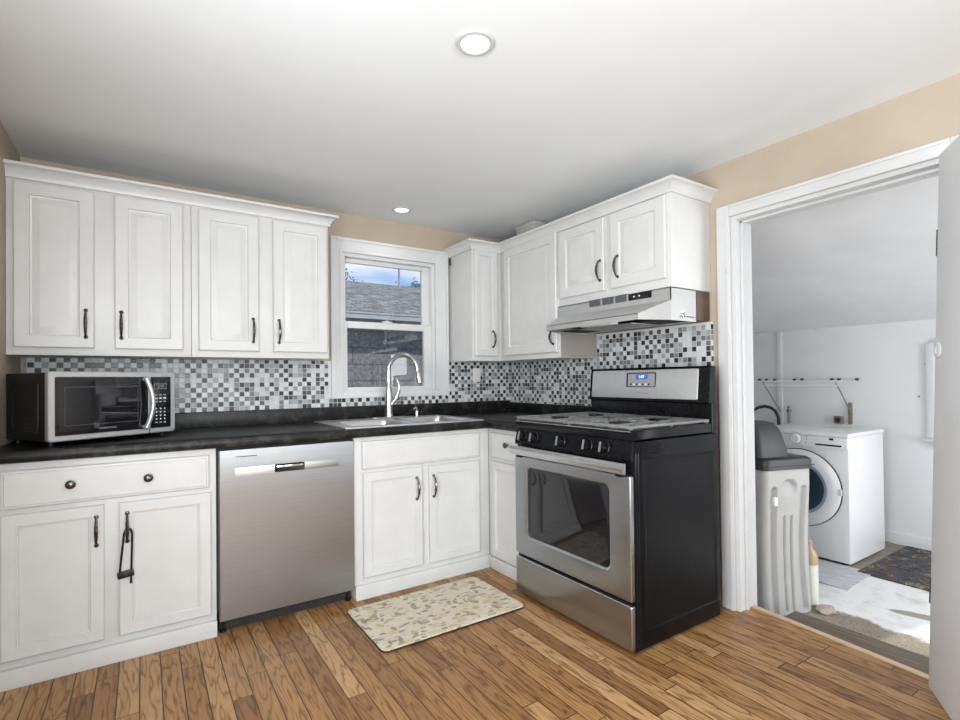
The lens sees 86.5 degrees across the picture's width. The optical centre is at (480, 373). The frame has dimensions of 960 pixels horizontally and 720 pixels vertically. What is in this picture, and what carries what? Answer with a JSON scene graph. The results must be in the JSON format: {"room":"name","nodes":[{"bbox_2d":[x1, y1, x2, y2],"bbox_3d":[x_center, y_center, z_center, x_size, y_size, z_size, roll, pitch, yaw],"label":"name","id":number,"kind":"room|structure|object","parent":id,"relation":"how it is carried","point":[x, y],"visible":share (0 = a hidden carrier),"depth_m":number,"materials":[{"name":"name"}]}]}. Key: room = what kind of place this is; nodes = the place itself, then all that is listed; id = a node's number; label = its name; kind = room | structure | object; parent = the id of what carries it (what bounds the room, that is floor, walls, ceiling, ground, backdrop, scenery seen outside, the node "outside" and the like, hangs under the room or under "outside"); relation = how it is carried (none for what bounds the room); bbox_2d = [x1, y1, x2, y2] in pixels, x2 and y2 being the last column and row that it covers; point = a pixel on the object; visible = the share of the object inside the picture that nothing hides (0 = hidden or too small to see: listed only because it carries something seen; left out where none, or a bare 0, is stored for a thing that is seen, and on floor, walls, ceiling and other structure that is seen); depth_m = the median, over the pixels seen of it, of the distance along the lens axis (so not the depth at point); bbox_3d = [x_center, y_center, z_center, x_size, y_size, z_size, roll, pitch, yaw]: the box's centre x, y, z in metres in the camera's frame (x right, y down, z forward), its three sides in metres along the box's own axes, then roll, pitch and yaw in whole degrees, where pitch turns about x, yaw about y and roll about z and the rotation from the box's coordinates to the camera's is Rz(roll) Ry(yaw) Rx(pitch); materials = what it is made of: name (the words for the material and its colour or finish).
{"room":"kitchen","nodes":[
{"label":"kitchen","id":0,"kind":"room"},
{"bbox_2d":[0,121,20,446],"bbox_3d":[-0.747,0.023,0.171,0.120,2.280,5.120,0,-1,-33],"label":"wall","id":1,"kind":"structure","parent":0,"point":[9,364],"depth_m":2.06,"materials":[{"name":"beige paint"}]},
{"bbox_2d":[20,157,510,528],"bbox_3d":[-0.974,0.057,3.161,3.040,2.280,0.120,0,-1,-33],"label":"wall","id":2,"kind":"structure","parent":0,"point":[346,225],"depth_m":3.25,"materials":[{"name":"beige paint"}]},
{"bbox_2d":[3,159,191,358],"bbox_3d":[-1.737,-0.472,2.376,0.662,0.786,0.363,0,-1,-33],"label":"upper cabinet","id":3,"kind":"object","parent":2,"relation":"attached to","point":[98,266],"visible":1,"depth_m":2.24,"materials":[{"name":"white paint"}]},
{"bbox_2d":[188,191,338,360],"bbox_3d":[-1.166,-0.474,2.753,0.707,0.786,0.363,0,-1,-33],"label":"upper cabinet","id":4,"kind":"object","parent":2,"relation":"attached to","point":[259,271],"visible":1,"depth_m":2.60,"materials":[{"name":"white paint"}]},
{"bbox_2d":[23,358,510,412],"bbox_3d":[-0.935,0.061,3.111,2.790,0.281,0.008,0,-1,-33],"label":"backsplash","id":5,"kind":"structure","parent":2,"relation":"attached to","point":[200,385],"depth_m":2.89,"materials":[{"name":"tile"}]},
{"bbox_2d":[328,235,449,398],"bbox_3d":[-0.608,-0.347,3.386,0.846,1.005,0.122,0,-1,-33],"label":"window","id":6,"kind":"structure","parent":2,"relation":"in","point":[434,327],"depth_m":3.38,"materials":[{"name":"white paint"}]},
{"bbox_2d":[473,368,479,381],"bbox_3d":[-0.029,0.007,3.701,0.062,0.100,0.007,0,-1,-33],"label":"wall outlet","id":7,"kind":"object","parent":2,"relation":"attached to","point":[476,371],"visible":1,"depth_m":3.70,"materials":[{"name":"plastic"}]},
{"bbox_2d":[442,238,535,362],"bbox_3d":[0.077,-0.479,3.575,0.583,0.786,0.363,0,-1,-33],"label":"upper cabinet","id":8,"kind":"object","parent":2,"relation":"attached to","point":[474,279],"visible":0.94,"depth_m":3.40,"materials":[{"name":"white paint"}]},
{"bbox_2d":[0,529,951,719],"bbox_3d":[0.494,1.134,1.044,2.908,0.050,5.000,0,-1,-33],"label":"floor","id":9,"kind":"structure","parent":0,"point":[534,661],"depth_m":1.88,"materials":[{"name":"brown wood"}]},
{"bbox_2d":[0,449,216,691],"bbox_3d":[-1.612,0.736,2.258,0.731,0.816,0.662,0,-1,-33],"label":"base cabinet","id":10,"kind":"object","parent":9,"relation":"on","point":[65,609],"visible":0.99,"depth_m":1.99,"materials":[{"name":"white paint"}]},
{"bbox_2d":[117,528,133,582],"bbox_3d":[-1.407,0.721,2.022,0.057,0.222,0.017,0,-1,-33],"label":"lock","id":11,"kind":"object","parent":10,"relation":"hanging from","point":[128,573],"visible":0.99,"depth_m":2.02,"materials":[{"name":"black plastic"}]},
{"bbox_2d":[0,400,590,464],"bbox_3d":[-0.665,0.259,2.696,2.796,0.128,0.989,0,-1,-33],"label":"countertop","id":12,"kind":"structure","parent":10,"relation":"on","point":[222,429],"depth_m":2.67,"materials":[{"name":"black stone"}]},
{"bbox_2d":[6,371,174,446],"bbox_3d":[-1.669,0.138,2.223,0.386,0.290,0.491,-1,-1,27],"label":"microwave","id":13,"kind":"object","parent":12,"relation":"on","point":[50,407],"visible":1,"depth_m":2.07,"materials":[{"name":"black plastic"}]},
{"bbox_2d":[370,353,422,418],"bbox_3d":[-0.525,0.071,3.210,0.327,0.404,0.151,-1,-1,-3],"label":"kitchen faucet","id":14,"kind":"object","parent":12,"relation":"on","point":[390,401],"visible":1,"depth_m":3.19,"materials":[{"name":"silver metal"}]},
{"bbox_2d":[314,415,483,428],"bbox_3d":[-0.483,0.362,3.004,0.828,0.181,0.560,0,-1,-33],"label":"sink","id":15,"kind":"object","parent":12,"relation":"in","point":[421,419],"visible":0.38,"depth_m":3.02,"materials":[{"name":"metal"}]},
{"bbox_2d":[413,407,418,416],"bbox_3d":[-0.415,0.243,3.297,0.038,0.062,0.055,-1,-1,-2],"label":"soap dispenser","id":16,"kind":"object","parent":15,"relation":"on","point":[416,408],"visible":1,"depth_m":3.29,"materials":[{"name":"silver metal"}]},
{"bbox_2d":[216,438,354,632],"bbox_3d":[-1.049,0.736,2.632,0.615,0.812,0.621,0,-1,-33],"label":"dishwasher","id":17,"kind":"object","parent":9,"relation":"on","point":[285,511],"visible":1,"depth_m":2.36,"materials":[{"name":"metal"}]},
{"bbox_2d":[351,428,490,600],"bbox_3d":[-0.446,0.732,3.028,0.824,0.816,0.662,0,-1,-33],"label":"base cabinet","id":18,"kind":"object","parent":9,"relation":"on","point":[421,500],"visible":0.87,"depth_m":2.75,"materials":[{"name":"white paint"}]},
{"bbox_2d":[347,577,523,652],"bbox_3d":[-0.213,1.125,2.446,0.736,0.012,0.456,0,-1,-34],"label":"kitchen mat","id":19,"kind":"object","parent":9,"relation":"on","point":[396,623],"visible":1,"depth_m":2.40,"materials":[{"name":"cream patterned fabric"}]},
{"bbox_2d":[489,428,518,580],"bbox_3d":[0.390,0.723,3.023,0.678,0.816,0.384,0,-1,-33],"label":"base cabinet","id":20,"kind":"object","parent":9,"relation":"on","point":[502,479],"visible":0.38,"depth_m":2.89,"materials":[{"name":"white paint"}]},
{"bbox_2d":[509,366,719,652],"bbox_3d":[0.620,0.545,2.486,0.633,1.155,0.765,0,-1,-33],"label":"gas stove","id":21,"kind":"object","parent":9,"relation":"on","point":[617,502],"visible":1,"depth_m":2.24,"materials":[{"name":"black metal"}]},
{"bbox_2d":[516,412,710,440],"bbox_3d":[0.613,0.241,2.485,0.544,0.062,0.758,0,-1,-33],"label":"cooktop","id":22,"kind":"object","parent":21,"relation":"in","point":[589,426],"depth_m":2.30,"materials":[{"name":"grey metal"}]},
{"bbox_2d":[0,0,959,241],"bbox_3d":[0.425,-1.072,1.038,2.800,0.098,5.000,0,-1,-33],"label":"ceiling","id":23,"kind":"structure","parent":0,"point":[365,108],"depth_m":1.83,"materials":[{"name":"white paint"}]},
{"bbox_2d":[392,206,411,213],"bbox_3d":[-0.484,-1.004,3.127,0.124,0.008,0.124,0,-1,-33],"label":"recessed light","id":24,"kind":"object","parent":23,"relation":"in","point":[397,209],"visible":1,"depth_m":3.11,"materials":[{"name":"white plastic"}]},
{"bbox_2d":[455,29,494,55],"bbox_3d":[-0.018,-1.026,1.585,0.124,0.008,0.124,0,-1,-33],"label":"recessed light","id":25,"kind":"object","parent":23,"relation":"in","point":[471,42],"visible":1,"depth_m":1.58,"materials":[{"name":"white plastic"}]},
{"bbox_2d":[518,73,959,604],"bbox_3d":[1.630,0.015,1.815,0.060,2.280,5.000,0,-1,-33],"label":"wall","id":26,"kind":"structure","parent":0,"point":[928,114],"depth_m":2.08,"materials":[{"name":"beige paint"}]},
{"bbox_2d":[498,221,596,360],"bbox_3d":[0.401,-0.486,3.286,0.363,0.786,0.592,0,-1,-33],"label":"upper cabinet","id":27,"kind":"object","parent":26,"relation":"attached to","point":[529,260],"visible":0.75,"depth_m":3.13,"materials":[{"name":"white paint"}]},
{"bbox_2d":[515,220,546,235],"bbox_3d":[0.354,-0.933,3.449,0.150,0.135,0.205,0,-1,-33],"label":"box","id":28,"kind":"object","parent":27,"relation":"on","point":[534,224],"visible":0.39,"depth_m":3.38,"materials":[{"name":"cardboard"}]},
{"bbox_2d":[510,324,713,405],"bbox_3d":[0.683,0.018,3.186,0.008,0.502,1.652,0,-1,-33],"label":"backsplash","id":29,"kind":"structure","parent":26,"relation":"attached to","point":[563,382],"depth_m":3.06,"materials":[{"name":"tile"}]},
{"bbox_2d":[547,286,708,334],"bbox_3d":[0.724,-0.320,2.685,0.460,0.155,0.760,0,-1,-33],"label":"range hood","id":30,"kind":"object","parent":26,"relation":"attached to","point":[667,306],"visible":1,"depth_m":2.49,"materials":[{"name":"metal"}]},
{"bbox_2d":[589,299,599,307],"bbox_3d":[0.608,-0.378,2.724,0.003,0.036,0.079,0,-1,-33],"label":"vent grille","id":31,"kind":"object","parent":30,"relation":"attached to","point":[593,303],"depth_m":2.73,"materials":[{"name":"grey metal"}]},
{"bbox_2d":[582,322,617,327],"bbox_3d":[0.594,-0.251,2.573,0.060,0.017,0.200,0,-1,-33],"label":"lamp","id":32,"kind":"object","parent":30,"relation":"on","point":[614,323],"depth_m":2.55,"materials":[{"name":"white plastic"}]},
{"bbox_2d":[602,297,612,304],"bbox_3d":[0.658,-0.379,2.648,0.003,0.036,0.075,0,-1,-33],"label":"vent grille","id":33,"kind":"object","parent":30,"relation":"attached to","point":[609,300],"depth_m":2.65,"materials":[{"name":"grey metal"}]},
{"bbox_2d":[615,294,626,302],"bbox_3d":[0.706,-0.381,2.576,0.003,0.036,0.071,0,-1,-33],"label":"vent grille","id":34,"kind":"object","parent":30,"relation":"attached to","point":[620,298],"depth_m":2.57,"materials":[{"name":"grey metal"}]},
{"bbox_2d":[553,174,717,306],"bbox_3d":[0.782,-0.643,2.708,0.363,0.492,0.800,0,-1,-33],"label":"upper cabinet","id":35,"kind":"object","parent":26,"relation":"attached to","point":[656,234],"visible":0.97,"depth_m":2.49,"materials":[{"name":"white paint"}]},
{"bbox_2d":[596,322,712,335],"bbox_3d":[0.923,-0.245,2.816,0.014,0.012,0.763,0,-1,-33],"label":"trim","id":36,"kind":"structure","parent":26,"relation":"attached to","point":[702,323],"depth_m":2.76,"materials":[{"name":"white paint"}]},
{"bbox_2d":[716,205,736,610],"bbox_3d":[1.171,0.157,2.438,0.020,1.918,0.064,0,-1,-33],"label":"trim","id":37,"kind":"structure","parent":26,"relation":"attached to","point":[723,222],"depth_m":2.43,"materials":[{"name":"paint"}]},
{"bbox_2d":[731,216,756,611],"bbox_3d":[1.267,0.247,2.443,0.145,1.987,0.030,0,-1,-33],"label":"trim","id":38,"kind":"structure","parent":26,"relation":"attached to","point":[741,254],"depth_m":2.42,"materials":[{"name":"paint"}]},
{"bbox_2d":[734,158,938,224],"bbox_3d":[1.467,-0.737,2.134,0.145,0.030,0.760,0,-1,-33],"label":"trim","id":39,"kind":"structure","parent":26,"relation":"attached to","point":[929,169],"depth_m":2.07,"materials":[{"name":"paint"}]},
{"bbox_2d":[728,138,949,216],"bbox_3d":[1.397,-0.780,2.088,0.022,0.056,0.796,0,-1,-33],"label":"trim","id":40,"kind":"structure","parent":26,"relation":"attached to","point":[931,151],"depth_m":2.01,"materials":[{"name":"paint"}]},
{"bbox_2d":[751,605,928,678],"bbox_3d":[1.489,1.122,2.115,0.026,0.035,0.765,0,-1,-29],"label":"trim","id":41,"kind":"structure","parent":26,"relation":"attached to","point":[828,636],"depth_m":2.09,"materials":[{"name":"brown wood"}]},
{"bbox_2d":[929,135,959,719],"bbox_3d":[1.422,0.166,1.422,0.043,1.833,0.750,1,1,25],"label":"door","id":42,"kind":"structure","parent":26,"relation":"in","point":[944,581],"depth_m":1.66,"materials":[{"name":"white paint"}]},
{"bbox_2d":[950,135,958,143],"bbox_3d":[1.647,0.144,1.722,0.016,1.918,0.064,0,-1,-33],"label":"trim","id":43,"kind":"structure","parent":26,"relation":"attached to","point":[953,138],"depth_m":1.75,"materials":[{"name":"paint"}]},
{"bbox_2d":[753,319,935,538],"bbox_3d":[3.326,0.385,3.349,0.100,1.685,3.700,0,-1,-33],"label":"wall","id":44,"kind":"structure","parent":0,"point":[888,358],"depth_m":3.81,"materials":[{"name":"paint"}]},
{"bbox_2d":[754,405,780,424],"bbox_3d":[2.426,0.746,4.404,0.025,0.964,0.319,0,-1,-33],"label":"hose","id":45,"kind":"object","parent":44,"relation":"attached to","point":[760,406],"visible":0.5,"depth_m":4.32,"materials":[{"name":"black rubber"}]},
{"bbox_2d":[777,332,782,424],"bbox_3d":[2.575,0.399,4.384,0.012,1.525,0.040,0,-1,-33],"label":"trim","id":46,"kind":"structure","parent":44,"relation":"attached to","point":[779,334],"depth_m":4.38,"materials":[{"name":"paint"}]},
{"bbox_2d":[787,406,790,423],"bbox_3d":[2.596,0.748,4.293,0.032,0.955,0.032,0,-1,-33],"label":"supply pipe","id":47,"kind":"object","parent":44,"relation":"attached to","point":[788,409],"visible":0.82,"depth_m":4.29,"materials":[{"name":"grey metal"}]},
{"bbox_2d":[754,378,861,414],"bbox_3d":[2.465,0.182,4.288,0.300,0.285,1.150,0,-1,-33],"label":"wire shelf","id":48,"kind":"object","parent":44,"relation":"attached to","point":[839,380],"visible":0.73,"depth_m":4.01,"materials":[{"name":"white metal"}]},
{"bbox_2d":[834,416,843,423],"bbox_3d":[2.808,0.360,4.007,0.038,0.060,0.058,0,-1,-33],"label":"junction box","id":49,"kind":"object","parent":44,"relation":"attached to","point":[837,419],"visible":1,"depth_m":3.99,"materials":[{"name":"beige plastic"}]},
{"bbox_2d":[848,403,852,423],"bbox_3d":[2.857,0.305,3.948,0.022,0.167,0.024,0,-1,-33],"label":"wood block","id":50,"kind":"object","parent":44,"relation":"attached to","point":[850,416],"visible":1,"depth_m":3.94,"materials":[{"name":"beige wood"}]},
{"bbox_2d":[885,530,931,550],"bbox_3d":[3.288,1.186,3.310,0.012,0.083,3.700,0,-1,-33],"label":"baseboard","id":51,"kind":"structure","parent":44,"relation":"attached to","point":[890,536],"depth_m":3.65,"materials":[{"name":"paint"}]},
{"bbox_2d":[923,339,935,442],"bbox_3d":[3.328,0.129,3.265,0.090,0.745,0.770,0,-1,-33],"label":"window","id":52,"kind":"structure","parent":44,"relation":"in","point":[929,347],"depth_m":3.54,"materials":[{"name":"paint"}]},
{"bbox_2d":[751,176,938,333],"bbox_3d":[2.364,-0.707,2.732,2.180,0.653,3.700,0,-1,-33],"label":"ceiling","id":53,"kind":"structure","parent":0,"point":[871,258],"depth_m":3.04,"materials":[{"name":"paint"}]},
{"bbox_2d":[803,542,929,656],"bbox_3d":[2.410,1.271,2.728,2.320,0.080,3.700,0,-1,-33],"label":"floor","id":54,"kind":"structure","parent":0,"point":[893,613],"depth_m":2.68,"materials":[{"name":"concrete"}]},
{"bbox_2d":[754,420,814,615],"bbox_3d":[1.537,0.747,2.818,0.315,0.987,0.421,0,-1,-15],"label":"trash can","id":55,"kind":"object","parent":54,"relation":"on","point":[781,477],"visible":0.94,"depth_m":2.64,"materials":[{"name":"grey plastic"}]},
{"bbox_2d":[808,534,818,605],"bbox_3d":[1.777,1.052,2.763,0.086,0.370,0.086,0,-1,-33],"label":"bottle","id":56,"kind":"object","parent":54,"relation":"on","point":[813,557],"visible":0.5,"depth_m":2.72,"materials":[{"name":"white plastic"}]},
{"bbox_2d":[815,604,836,614],"bbox_3d":[1.794,1.220,2.652,0.116,0.031,0.083,0,-1,-33],"label":"rag","id":57,"kind":"object","parent":54,"relation":"on","point":[825,609],"visible":1,"depth_m":2.63,"materials":[{"name":"pink fabric"}]},
{"bbox_2d":[776,423,884,564],"bbox_3d":[2.408,0.814,3.654,0.596,0.852,0.603,0,-1,-33],"label":"washing machine","id":58,"kind":"object","parent":54,"relation":"on","point":[846,525],"visible":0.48,"depth_m":3.38,"materials":[{"name":"white metal"}]},
{"bbox_2d":[818,559,870,590],"bbox_3d":[2.111,1.235,3.244,0.420,0.008,0.520,0,-1,-36],"label":"floor mat","id":59,"kind":"object","parent":54,"relation":"on","point":[837,575],"visible":0.49,"depth_m":3.11,"materials":[{"name":"grey fabric"}]},
{"bbox_2d":[784,611,928,674],"bbox_3d":[1.605,1.185,2.132,0.240,0.097,0.658,0,-1,-33],"label":"step","id":60,"kind":"structure","parent":54,"relation":"on","point":[919,662],"depth_m":2.16,"materials":[{"name":"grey wood"}]},
{"bbox_2d":[857,546,930,590],"bbox_3d":[3.020,1.222,2.910,0.840,0.008,1.200,0,-1,-33],"label":"area rug","id":61,"kind":"object","parent":54,"relation":"on","point":[908,566],"visible":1,"depth_m":3.22,"materials":[{"name":"carpet"}]},
{"label":"outside","id":62,"kind":"structure","parent":0,"visible":0},
{"bbox_3d":[-6.123,1.882,15.311,30.000,0.100,25.880,0,-1,-33],"label":"ground","id":63,"kind":"structure","parent":62,"visible":0},
{"bbox_2d":[345,269,422,386],"bbox_3d":[-1.706,-0.012,8.619,16.800,3.450,5.170,0,-1,-33],"label":"neighbor house","id":64,"kind":"structure","parent":63,"relation":"on","point":[369,351],"depth_m":6.32,"materials":[{"name":"grey"}]},
{"bbox_2d":[395,277,419,287],"bbox_3d":[-2.038,-0.731,17.361,1.715,5.091,1.566,0,-1,-33],"label":"tree","id":65,"kind":"object","parent":63,"relation":"on","point":[413,285],"visible":0.02,"depth_m":17.18,"materials":[{"name":"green plant"}]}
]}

